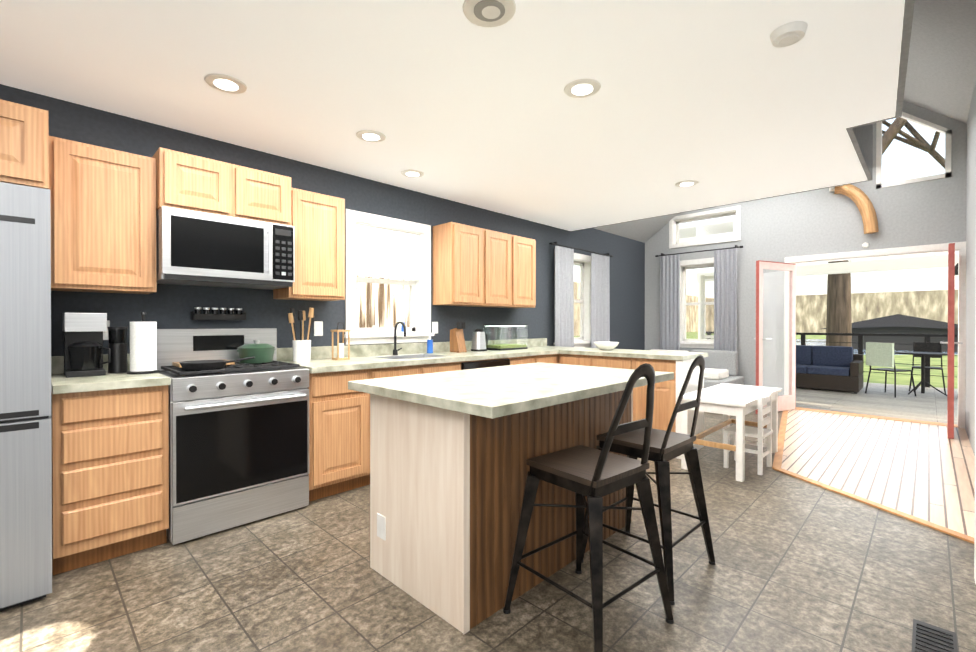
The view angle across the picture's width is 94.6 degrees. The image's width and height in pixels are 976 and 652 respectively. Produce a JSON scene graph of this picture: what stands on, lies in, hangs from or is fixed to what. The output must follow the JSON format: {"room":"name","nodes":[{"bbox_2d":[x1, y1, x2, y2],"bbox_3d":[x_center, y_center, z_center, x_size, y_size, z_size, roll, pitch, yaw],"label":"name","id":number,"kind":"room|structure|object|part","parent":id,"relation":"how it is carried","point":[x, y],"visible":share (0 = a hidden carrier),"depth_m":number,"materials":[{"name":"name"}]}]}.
{"room":"kitchen","nodes":[
{"label":"kitchen","id":0,"kind":"room"},
{"bbox_2d":[0,84,644,355],"bbox_3d":[-0.871,-0.122,4.249,0.150,2.600,10.400,0,0,44],"label":"wall","id":1,"kind":"structure","parent":0,"point":[168,306],"depth_m":3.62,"materials":[{"name":"grey paint"}]},
{"bbox_2d":[0,99,48,188],"bbox_3d":[-2.516,-0.822,2.022,0.607,0.360,0.762,0,0,44],"label":"upper cabinet","id":2,"kind":"object","parent":1,"relation":"attached to","point":[24,145],"visible":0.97,"depth_m":2.03,"materials":[{"name":"brown wood"}]},
{"bbox_2d":[49,136,156,293],"bbox_3d":[-2.194,-0.589,2.566,0.307,0.780,0.451,0,0,44],"label":"upper cabinet","id":3,"kind":"object","parent":1,"relation":"attached to","point":[103,217],"visible":0.92,"depth_m":2.45,"materials":[{"name":"brown wood"}]},
{"bbox_2d":[103,321,109,339],"bbox_3d":[-2.298,0.025,2.679,0.009,0.116,0.070,0,0,44],"label":"electrical outlet plate","id":4,"kind":"object","parent":1,"relation":"attached to","point":[105,333],"depth_m":2.69,"materials":[{"name":"white plastic"}]},
{"bbox_2d":[191,307,245,319],"bbox_3d":[-1.847,-0.083,3.091,0.072,0.083,0.320,0,0,44],"label":"shelf","id":5,"kind":"object","parent":1,"relation":"attached to","point":[222,315],"visible":0.9,"depth_m":3.06,"materials":[{"name":"black metal"}]},
{"bbox_2d":[152,147,290,225],"bbox_3d":[-1.746,-0.861,2.975,0.372,0.341,0.750,0,0,44],"label":"upper cabinet","id":6,"kind":"object","parent":1,"relation":"attached to","point":[186,181],"visible":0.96,"depth_m":2.80,"materials":[{"name":"brown wood"}]},
{"bbox_2d":[156,206,294,289],"bbox_3d":[-1.718,-0.477,2.949,0.451,0.413,0.746,0,0,44],"label":"microwave","id":7,"kind":"object","parent":6,"relation":"attached to","point":[196,248],"visible":1,"depth_m":2.78,"materials":[{"name":"silver metal"}]},
{"bbox_2d":[273,188,344,300],"bbox_3d":[-1.353,-0.593,3.425,0.307,0.780,0.429,0,0,44],"label":"upper cabinet","id":8,"kind":"object","parent":1,"relation":"attached to","point":[318,221],"visible":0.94,"depth_m":3.32,"materials":[{"name":"brown wood"}]},
{"bbox_2d":[314,321,322,335],"bbox_3d":[-1.367,0.021,3.629,0.009,0.116,0.070,0,0,44],"label":"electrical outlet plate","id":9,"kind":"object","parent":1,"relation":"attached to","point":[318,328],"depth_m":3.63,"materials":[{"name":"white plastic"}]},
{"bbox_2d":[344,209,433,344],"bbox_3d":[-0.927,-0.415,4.155,0.200,1.143,0.940,0,0,44],"label":"window","id":10,"kind":"structure","parent":1,"relation":"in","point":[379,246],"depth_m":4.13,"materials":[{"name":"white paint"}]},
{"bbox_2d":[372,325,377,331],"bbox_3d":[-1.012,0.025,4.038,0.046,0.060,0.046,0,0,29],"label":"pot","id":11,"kind":"object","parent":10,"relation":"on","point":[375,328],"depth_m":4.02,"materials":[{"name":"white ceramic"}]},
{"bbox_2d":[432,322,437,333],"bbox_3d":[-0.527,0.017,4.486,0.009,0.116,0.070,0,0,44],"label":"electrical outlet plate","id":12,"kind":"object","parent":1,"relation":"attached to","point":[434,324],"depth_m":4.48,"materials":[{"name":"white plastic"}]},
{"bbox_2d":[433,222,484,305],"bbox_3d":[-0.291,-0.599,4.507,0.307,0.780,0.423,0,0,44],"label":"upper cabinet","id":13,"kind":"object","parent":1,"relation":"attached to","point":[473,266],"depth_m":4.38,"materials":[{"name":"brown wood"}]},
{"bbox_2d":[473,229,512,307],"bbox_3d":[0.005,-0.600,4.809,0.307,0.780,0.424,0,0,44],"label":"upper cabinet","id":14,"kind":"object","parent":1,"relation":"attached to","point":[498,245],"depth_m":4.71,"materials":[{"name":"brown wood"}]},
{"bbox_2d":[513,235,535,307],"bbox_3d":[0.301,-0.601,5.112,0.307,0.780,0.423,0,0,44],"label":"upper cabinet","id":15,"kind":"object","parent":1,"relation":"attached to","point":[524,249],"depth_m":5.00,"materials":[{"name":"brown wood"}]},
{"bbox_2d":[554,253,590,346],"bbox_3d":[1.177,-0.353,6.302,0.200,1.318,1.000,0,0,44],"label":"window","id":16,"kind":"structure","parent":1,"relation":"in","point":[582,261],"depth_m":6.57,"materials":[{"name":"white paint"}]},
{"bbox_2d":[549,242,612,347],"bbox_3d":[1.309,0.013,6.272,0.132,2.190,1.520,0,0,44],"label":"curtain","id":17,"kind":"object","parent":1,"relation":"attached to","point":[564,297],"visible":0.75,"depth_m":6.02,"materials":[{"name":"grey fabric"}]},
{"bbox_2d":[0,0,904,230],"bbox_3d":[0.193,-1.339,1.507,5.500,0.120,7.980,0,0,44],"label":"ceiling","id":18,"kind":"structure","parent":0,"point":[723,102],"depth_m":2.41,"materials":[{"name":"white paint"}]},
{"bbox_2d":[204,73,246,93],"bbox_3d":[-1.386,-1.278,2.382,0.200,0.010,0.200,0,0,44],"label":"recessed light","id":19,"kind":"object","parent":18,"relation":"in","point":[224,83],"visible":1,"depth_m":2.37,"materials":[{"name":"white paint"}]},
{"bbox_2d":[356,130,385,142],"bbox_3d":[-0.792,-1.281,3.046,0.200,0.010,0.200,0,0,44],"label":"recessed light","id":20,"kind":"object","parent":18,"relation":"in","point":[372,136],"visible":0.98,"depth_m":3.03,"materials":[{"name":"white paint"}]},
{"bbox_2d":[401,169,423,177],"bbox_3d":[-0.637,-1.285,3.804,0.200,0.010,0.200,0,0,44],"label":"recessed light","id":21,"kind":"object","parent":18,"relation":"in","point":[410,173],"visible":0.98,"depth_m":3.78,"materials":[{"name":"white paint"}]},
{"bbox_2d":[462,0,516,27],"bbox_3d":[0.006,-1.275,1.816,0.220,0.011,0.220,0,0,44],"label":"recessed light","id":22,"kind":"object","parent":18,"relation":"in","point":[488,13],"visible":1,"depth_m":1.82,"materials":[{"name":"white paint"}]},
{"bbox_2d":[564,78,600,97],"bbox_3d":[0.509,-1.278,2.429,0.200,0.010,0.200,0,0,44],"label":"recessed light","id":23,"kind":"object","parent":18,"relation":"in","point":[583,88],"visible":1,"depth_m":2.41,"materials":[{"name":"white paint"}]},
{"bbox_2d":[675,180,698,186],"bbox_3d":[1.800,-1.286,4.076,0.200,0.010,0.200,0,0,44],"label":"recessed light","id":24,"kind":"object","parent":18,"relation":"in","point":[687,183],"visible":0.98,"depth_m":4.05,"materials":[{"name":"white paint"}]},
{"bbox_2d":[769,21,807,47],"bbox_3d":[1.305,-1.261,1.957,0.140,0.040,0.140,0,0,44],"label":"smoke detector","id":25,"kind":"object","parent":18,"relation":"attached to","point":[788,34],"visible":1,"depth_m":1.93,"materials":[{"name":"white plastic"}]},
{"bbox_2d":[0,410,975,651],"bbox_3d":[1.040,1.237,2.383,5.500,0.100,10.400,0,0,44],"label":"floor","id":26,"kind":"structure","parent":0,"point":[802,566],"depth_m":2.02,"materials":[{"name":"tile"}]},
{"bbox_2d":[0,182,51,610],"bbox_3d":[-2.430,0.296,1.945,0.752,1.785,0.764,0,0,44],"label":"fridge","id":27,"kind":"object","parent":26,"relation":"on","point":[25,425],"visible":1,"depth_m":1.90,"materials":[{"name":"silver metal"}]},
{"bbox_2d":[51,385,168,574],"bbox_3d":[-2.079,0.750,2.460,0.625,0.872,0.448,0,0,44],"label":"base cabinet","id":28,"kind":"object","parent":26,"relation":"on","point":[110,474],"depth_m":2.23,"materials":[{"name":"brown wood"}]},
{"bbox_2d":[51,354,170,393],"bbox_3d":[-2.069,0.241,2.448,0.657,0.140,0.448,0,0,44],"label":"countertop","id":29,"kind":"structure","parent":28,"relation":"on","point":[60,384],"depth_m":2.29,"materials":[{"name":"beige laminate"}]},
{"bbox_2d":[62,313,110,377],"bbox_3d":[-2.218,0.100,2.490,0.210,0.340,0.191,0,0,44],"label":"coffee maker","id":30,"kind":"object","parent":29,"relation":"on","point":[83,345],"visible":1,"depth_m":2.43,"materials":[{"name":"black plastic"}]},
{"bbox_2d":[108,327,127,372],"bbox_3d":[-2.141,0.137,2.604,0.090,0.265,0.090,0,0,44],"label":"coffee grinder","id":31,"kind":"object","parent":29,"relation":"on","point":[118,363],"visible":0.96,"depth_m":2.57,"materials":[{"name":"black plastic"}]},
{"bbox_2d":[127,312,159,373],"bbox_3d":[-1.978,0.094,2.584,0.150,0.350,0.150,0,0,44],"label":"paper towel holder","id":32,"kind":"object","parent":29,"relation":"on","point":[143,346],"visible":1,"depth_m":2.54,"materials":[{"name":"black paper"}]},
{"bbox_2d":[157,328,308,544],"bbox_3d":[-1.624,0.602,2.862,0.680,1.165,0.748,0,0,44],"label":"range","id":33,"kind":"object","parent":26,"relation":"on","point":[238,443],"depth_m":2.67,"materials":[{"name":"silver metal"}]},
{"bbox_2d":[172,360,234,366],"bbox_3d":[-1.823,0.239,2.887,0.200,0.020,0.300,0,0,44],"label":"cutting board","id":34,"kind":"object","parent":33,"relation":"on","point":[176,364],"visible":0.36,"depth_m":2.82,"materials":[{"name":"brown wood"}]},
{"bbox_2d":[179,356,254,369],"bbox_3d":[-1.627,0.217,2.689,0.286,0.066,0.360,0,0,44],"label":"frying pan","id":35,"kind":"object","parent":33,"relation":"on","point":[201,364],"visible":1,"depth_m":2.59,"materials":[{"name":"metal"}]},
{"bbox_3d":[-1.591,0.173,3.094,0.236,0.150,0.240,0,0,44],"label":"dutch oven","id":36,"kind":"part","parent":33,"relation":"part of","materials":[{"name":"green ceramic"}]},
{"bbox_2d":[308,369,374,501],"bbox_3d":[-1.231,0.746,3.326,0.625,0.872,0.448,0,0,44],"label":"base cabinet","id":37,"kind":"object","parent":26,"relation":"on","point":[339,416],"depth_m":3.10,"materials":[{"name":"brown wood"}]},
{"bbox_2d":[379,374,415,377],"bbox_3d":[-0.759,0.822,3.808,0.625,0.715,0.900,0,0,44],"label":"base cabinet","id":38,"kind":"object","parent":26,"relation":"on","point":[380,375],"depth_m":3.39,"materials":[{"name":"brown wood"}]},
{"bbox_2d":[415,357,518,373],"bbox_3d":[-0.200,0.741,4.374,0.631,0.872,0.692,0,0,44],"label":"base cabinet","id":39,"kind":"object","parent":26,"relation":"on","point":[451,366],"depth_m":3.92,"materials":[{"name":"brown wood"}]},
{"bbox_2d":[277,338,562,373],"bbox_3d":[-0.198,0.307,4.356,0.659,0.289,3.368,0,0,44],"label":"countertop","id":40,"kind":"structure","parent":39,"relation":"on","point":[373,356],"depth_m":3.91,"materials":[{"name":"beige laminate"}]},
{"bbox_2d":[288,308,314,361],"bbox_3d":[-1.389,0.064,3.357,0.180,0.402,0.202,0,0,44],"label":"utensil crock","id":41,"kind":"object","parent":40,"relation":"on","point":[301,349],"visible":1,"depth_m":3.31,"materials":[{"name":"white ceramic"}]},
{"bbox_2d":[331,322,350,359],"bbox_3d":[-1.157,0.118,3.537,0.110,0.292,0.110,0,0,44],"label":"lantern","id":42,"kind":"object","parent":40,"relation":"on","point":[340,351],"visible":1,"depth_m":3.52,"materials":[{"name":"brown wood"}]},
{"bbox_2d":[393,321,405,354],"bbox_3d":[-0.772,0.109,4.032,0.185,0.306,0.096,0,0,44],"label":"faucet","id":43,"kind":"object","parent":40,"relation":"on","point":[395,351],"visible":1,"depth_m":4.05,"materials":[{"name":"black metal"}]},
{"bbox_2d":[427,334,432,352],"bbox_3d":[-0.557,0.171,4.321,0.060,0.180,0.060,0,0,44],"label":"soap bottle","id":44,"kind":"object","parent":40,"relation":"on","point":[429,345],"visible":0.92,"depth_m":4.30,"materials":[{"name":"blue plastic"}]},
{"bbox_2d":[450,322,466,352],"bbox_3d":[-0.297,0.110,4.486,0.140,0.300,0.100,0,0,44],"label":"knife block","id":45,"kind":"object","parent":40,"relation":"on","point":[457,342],"visible":1,"depth_m":4.45,"materials":[{"name":"brown wood"}]},
{"bbox_2d":[471,329,487,350],"bbox_3d":[-0.079,0.147,4.695,0.170,0.225,0.211,0,0,44],"label":"kettle","id":46,"kind":"object","parent":40,"relation":"on","point":[479,342],"visible":0.98,"depth_m":4.62,"materials":[{"name":"silver metal"}]},
{"bbox_2d":[483,324,527,350],"bbox_3d":[0.196,0.120,4.989,0.260,0.275,0.450,0,0,44],"label":"tank","id":47,"kind":"object","parent":40,"relation":"on","point":[501,347],"visible":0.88,"depth_m":4.88,"materials":[{"name":"clear glass"}]},
{"bbox_2d":[370,390,632,634],"bbox_3d":[0.149,0.751,2.467,0.684,0.872,1.396,0,0,44],"label":"kitchen island","id":48,"kind":"object","parent":26,"relation":"on","point":[451,452],"depth_m":1.94,"materials":[{"name":"brown wood"}]},
{"bbox_2d":[348,362,673,417],"bbox_3d":[0.196,0.291,2.423,0.990,0.040,1.530,0,0,44],"label":"island countertop","id":49,"kind":"structure","parent":48,"relation":"on","point":[499,391],"depth_m":2.07,"materials":[{"name":"white stone"}]},
{"bbox_2d":[519,356,534,363],"bbox_3d":[0.128,0.740,4.709,0.631,0.872,0.390,0,0,44],"label":"base cabinet","id":50,"kind":"object","parent":26,"relation":"on","point":[526,359],"depth_m":4.55,"materials":[{"name":"brown wood"}]},
{"bbox_2d":[535,354,562,363],"bbox_3d":[0.439,0.738,4.971,0.708,0.872,0.420,0,0,44],"label":"base cabinet","id":51,"kind":"object","parent":26,"relation":"on","point":[550,358],"depth_m":4.83,"materials":[{"name":"brown wood"}]},
{"bbox_2d":[563,354,590,365],"bbox_3d":[1.100,0.738,4.946,0.437,0.872,0.510,0,0,44],"label":"base cabinet","id":52,"kind":"object","parent":26,"relation":"on","point":[570,359],"depth_m":4.75,"materials":[{"name":"brown wood"}]},
{"bbox_2d":[503,363,673,651],"bbox_3d":[0.410,0.662,1.835,0.498,1.055,0.513,0,0,-40],"label":"stool","id":53,"kind":"object","parent":26,"relation":"on","point":[594,476],"visible":1,"depth_m":1.77,"materials":[{"name":"black metal"}]},
{"bbox_2d":[591,356,630,368],"bbox_3d":[1.413,0.740,4.641,0.437,0.872,0.510,0,0,44],"label":"base cabinet","id":54,"kind":"object","parent":26,"relation":"on","point":[597,361],"depth_m":4.47,"materials":[{"name":"brown wood"}]},
{"bbox_2d":[581,355,715,604],"bbox_3d":[0.796,0.660,2.256,0.521,1.055,0.514,0,0,44],"label":"stool","id":55,"kind":"object","parent":26,"relation":"on","point":[666,446],"visible":0.77,"depth_m":2.15,"materials":[{"name":"black metal"}]},
{"bbox_2d":[631,358,703,458],"bbox_3d":[1.746,0.741,4.335,0.467,0.872,0.560,0,0,44],"label":"base cabinet","id":56,"kind":"object","parent":26,"relation":"on","point":[666,393],"depth_m":4.13,"materials":[{"name":"brown wood"}]},
{"bbox_2d":[559,347,707,360],"bbox_3d":[1.473,0.280,4.628,1.290,0.040,0.640,0,0,44],"label":"countertop","id":57,"kind":"structure","parent":56,"relation":"on","point":[647,354],"depth_m":4.45,"materials":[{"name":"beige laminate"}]},
{"bbox_2d":[594,342,618,349],"bbox_3d":[1.269,0.216,4.827,0.270,0.085,0.270,0,0,44],"label":"bowl","id":58,"kind":"object","parent":57,"relation":"on","point":[606,345],"visible":0.98,"depth_m":4.75,"materials":[{"name":"ceramic"}]},
{"bbox_2d":[651,349,743,387],"bbox_3d":[2.880,0.766,6.759,1.540,0.800,0.890,0,0,44],"label":"bench","id":59,"kind":"object","parent":26,"relation":"on","point":[721,367],"visible":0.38,"depth_m":6.51,"materials":[{"name":"white paint"}]},
{"bbox_2d":[677,383,781,481],"bbox_3d":[2.148,0.879,3.956,0.510,0.600,1.150,0,0,44],"label":"table","id":60,"kind":"object","parent":26,"relation":"on","point":[738,401],"visible":0.79,"depth_m":3.69,"materials":[{"name":"white paint"}]},
{"bbox_2d":[723,392,772,474],"bbox_3d":[2.172,0.870,3.764,0.300,0.620,0.310,0,0,44],"label":"chair","id":61,"kind":"object","parent":26,"relation":"on","point":[760,433],"visible":0.9,"depth_m":3.71,"materials":[{"name":"white paint"}]},
{"bbox_2d":[911,619,957,651],"bbox_3d":[1.655,1.184,1.668,0.120,0.010,0.300,0,0,44],"label":"floor vent","id":62,"kind":"object","parent":26,"relation":"in","point":[926,637],"visible":1,"depth_m":1.70,"materials":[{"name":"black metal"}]},
{"bbox_2d":[574,181,864,230],"bbox_3d":[2.214,-2.362,5.129,3.310,2.130,0.030,0,0,44],"label":"wall","id":63,"kind":"structure","parent":0,"point":[860,181],"depth_m":4.76,"materials":[{"name":"grey paint"}]},
{"bbox_2d":[594,0,975,242],"bbox_3d":[2.233,-2.369,4.591,4.090,2.100,5.550,0,0,44],"label":"ceiling","id":64,"kind":"structure","parent":0,"point":[941,72],"depth_m":4.28,"materials":[{"name":"grey paint"}]},
{"bbox_2d":[645,101,966,395],"bbox_3d":[4.134,-1.086,6.516,4.120,4.505,0.150,0,0,44],"label":"wall","id":65,"kind":"structure","parent":0,"point":[812,222],"depth_m":6.21,"materials":[{"name":"grey paint"}]},
{"bbox_2d":[680,257,713,348],"bbox_3d":[3.395,-0.357,7.208,0.800,1.418,0.200,0,0,44],"label":"window","id":66,"kind":"structure","parent":65,"relation":"in","point":[707,263],"depth_m":7.31,"materials":[{"name":"white paint"}]},
{"bbox_2d":[655,245,742,350],"bbox_3d":[3.313,-0.051,7.126,1.320,2.310,0.132,0,0,44],"label":"curtain","id":67,"kind":"object","parent":65,"relation":"attached to","point":[725,300],"visible":0.77,"depth_m":6.88,"materials":[{"name":"grey fabric"}]},
{"bbox_2d":[669,205,740,248],"bbox_3d":[3.452,-1.546,7.168,1.070,0.520,0.170,0,0,44],"label":"window","id":68,"kind":"structure","parent":65,"relation":"in","point":[676,221],"depth_m":7.14,"materials":[{"name":"white paint"}]},
{"bbox_2d":[754,260,795,413],"bbox_3d":[3.891,0.148,6.108,0.351,2.018,0.764,0,0,44],"label":"door leaf","id":69,"kind":"structure","parent":65,"relation":"in","point":[786,402],"depth_m":6.12,"materials":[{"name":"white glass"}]},
{"bbox_2d":[834,184,878,233],"bbox_3d":[4.699,-1.517,5.749,0.442,0.703,0.120,0,0,44],"label":"beam","id":70,"kind":"structure","parent":65,"relation":"attached to","point":[859,198],"depth_m":5.67,"materials":[{"name":"brown wood"}]},
{"bbox_2d":[862,242,868,247],"bbox_3d":[4.809,-1.029,5.733,0.072,0.072,0.020,0,0,44],"label":"sensor","id":71,"kind":"object","parent":65,"relation":"attached to","point":[865,245],"visible":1,"depth_m":5.72,"materials":[{"name":"white plastic"}]},
{"bbox_2d":[784,241,965,428],"bbox_3d":[4.878,0.113,5.799,1.765,2.155,0.200,0,0,44],"label":"door frame","id":72,"kind":"structure","parent":65,"relation":"attached to","point":[960,248],"depth_m":5.46,"materials":[{"name":"white paint"}]},
{"bbox_2d":[876,112,951,188],"bbox_3d":[5.147,-2.272,5.458,0.660,1.087,0.095,0,0,44],"label":"window","id":73,"kind":"structure","parent":65,"relation":"in","point":[932,126],"depth_m":5.43,"materials":[{"name":"white paint"}]},
{"bbox_2d":[940,243,962,438],"bbox_3d":[5.067,0.153,4.932,0.164,2.018,0.799,0,0,44],"label":"door leaf","id":74,"kind":"structure","parent":65,"relation":"in","point":[951,342],"depth_m":4.65,"materials":[{"name":"red paint"}]},
{"bbox_2d":[846,121,877,180],"bbox_3d":[2.864,-2.353,3.428,0.060,2.130,1.470,0,0,44],"label":"wall","id":75,"kind":"structure","parent":0,"point":[861,137],"depth_m":3.53,"materials":[{"name":"grey paint"}]},
{"bbox_2d":[781,409,974,537],"bbox_3d":[3.494,1.174,4.388,1.740,0.006,4.000,0,0,44],"label":"floor","id":76,"kind":"structure","parent":0,"point":[926,472],"depth_m":3.90,"materials":[{"name":"brown wood"}]},
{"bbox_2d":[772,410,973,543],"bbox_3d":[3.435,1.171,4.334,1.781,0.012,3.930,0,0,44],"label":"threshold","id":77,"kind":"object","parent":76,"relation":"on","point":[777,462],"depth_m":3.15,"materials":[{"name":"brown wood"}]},
{"bbox_2d":[892,0,914,118],"bbox_3d":[1.976,-2.297,2.135,0.128,2.030,1.680,0,0,44],"label":"wall","id":78,"kind":"structure","parent":0,"point":[909,4],"depth_m":2.11,"materials":[{"name":"grey paint"}]},
{"bbox_2d":[965,77,975,454],"bbox_3d":[3.686,-0.617,3.246,0.120,3.600,5.450,0,0,44],"label":"wall","id":79,"kind":"structure","parent":0,"point":[970,278],"depth_m":4.35,"materials":[{"name":"grey paint"}]},
{"bbox_3d":[2.978,-0.094,1.541,1.260,2.570,0.120,0,0,44],"label":"wall","id":80,"kind":"structure","parent":0,"visible":0},
{"bbox_2d":[974,325,975,583],"bbox_3d":[2.680,0.030,1.675,1.172,2.320,0.103,0,0,44],"label":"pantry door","id":81,"kind":"structure","parent":80,"relation":"in","point":[975,472],"depth_m":2.10,"materials":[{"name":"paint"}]},
{"label":"outside","id":82,"kind":"structure","parent":0,"visible":0},
{"bbox_2d":[356,276,957,335],"bbox_3d":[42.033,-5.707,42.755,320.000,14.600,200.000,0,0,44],"label":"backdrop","id":83,"kind":"structure","parent":82,"point":[811,313],"depth_m":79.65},
{"bbox_2d":[575,332,957,388],"bbox_3d":[70.029,1.455,71.359,320.000,0.300,320.000,0,0,44],"label":"ground","id":84,"kind":"structure","parent":82,"point":[905,361],"depth_m":16.98,"materials":[{"name":"green plant"}]},
{"bbox_2d":[826,117,944,346],"bbox_3d":[9.114,-4.904,10.918,22.863,13.299,27.857,0,0,44],"label":"trees","id":85,"kind":"object","parent":84,"relation":"on","point":[839,317],"depth_m":11.55,"materials":[{"name":"brown plant"}]},
{"bbox_2d":[822,314,957,351],"bbox_3d":[30.777,0.412,33.513,8.600,2.450,10.200,0,0,44],"label":"neighbouring house","id":86,"kind":"structure","parent":84,"relation":"on","point":[898,324],"depth_m":30.02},
{"bbox_2d":[796,382,957,424],"bbox_3d":[6.949,1.254,7.128,8.200,0.120,4.650,0,0,44],"label":"floor","id":87,"kind":"structure","parent":82,"point":[930,404],"depth_m":7.12,"materials":[{"name":"beige wood"}]},
{"bbox_2d":[700,275,713,338],"bbox_3d":[5.235,0.015,9.873,1.080,2.329,0.080,0,0,44],"label":"frames","id":88,"kind":"object","parent":87,"relation":"on","point":[702,311],"depth_m":10.19,"materials":[{"name":"white paint"}]},
{"bbox_2d":[679,217,957,338],"bbox_3d":[6.388,-0.239,6.691,7.400,2.870,3.250,0,0,44],"label":"porch roof","id":89,"kind":"structure","parent":87,"relation":"on","point":[933,260],"depth_m":7.91,"materials":[{"name":"white paint"}]},
{"bbox_2d":[955,263,957,275],"bbox_3d":[6.937,-0.964,6.605,0.260,0.420,0.253,0,0,44],"label":"pendant lamp","id":90,"kind":"object","parent":89,"relation":"hanging from","point":[956,269],"visible":0.21,"depth_m":6.58,"materials":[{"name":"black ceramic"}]},
{"bbox_2d":[796,345,863,393],"bbox_3d":[6.209,0.785,8.656,1.500,0.800,0.800,0,0,44],"label":"outdoor sofa","id":91,"kind":"object","parent":87,"relation":"on","point":[838,368],"visible":0.58,"depth_m":8.35,"materials":[{"name":"blue fabric"}]},
{"bbox_2d":[706,332,957,387],"bbox_3d":[8.520,0.671,8.729,8.200,1.030,0.100,0,0,44],"label":"deck railing","id":92,"kind":"object","parent":87,"relation":"on","point":[803,341],"visible":0.31,"depth_m":9.19,"materials":[{"name":"metal"}]},
{"bbox_2d":[865,342,915,397],"bbox_3d":[6.939,0.738,7.774,0.526,0.907,0.479,0,0,-16],"label":"patio chair","id":93,"kind":"object","parent":87,"relation":"on","point":[880,354],"visible":1,"depth_m":7.67,"materials":[{"name":"metal"}]},
{"bbox_2d":[895,351,947,395],"bbox_3d":[7.561,0.825,7.822,0.720,0.721,0.720,0,0,44],"label":"bistro table","id":94,"kind":"object","parent":87,"relation":"on","point":[922,382],"visible":0.83,"depth_m":7.80,"materials":[{"name":"metal"}]},
{"bbox_2d":[909,342,945,393],"bbox_3d":[7.992,0.748,8.190,0.479,0.883,0.512,0,0,44],"label":"patio chair","id":95,"kind":"object","parent":87,"relation":"on","point":[925,347],"visible":0.81,"depth_m":8.31,"materials":[{"name":"metal"}]},
{"bbox_2d":[796,339,957,354],"bbox_3d":[-0.356,1.603,38.934,119.999,0.015,26.001,0,0,-1],"label":"ground","id":96,"kind":"structure","parent":82,"point":[818,342],"depth_m":38.84,"materials":[{"name":"liquid"}]}
]}

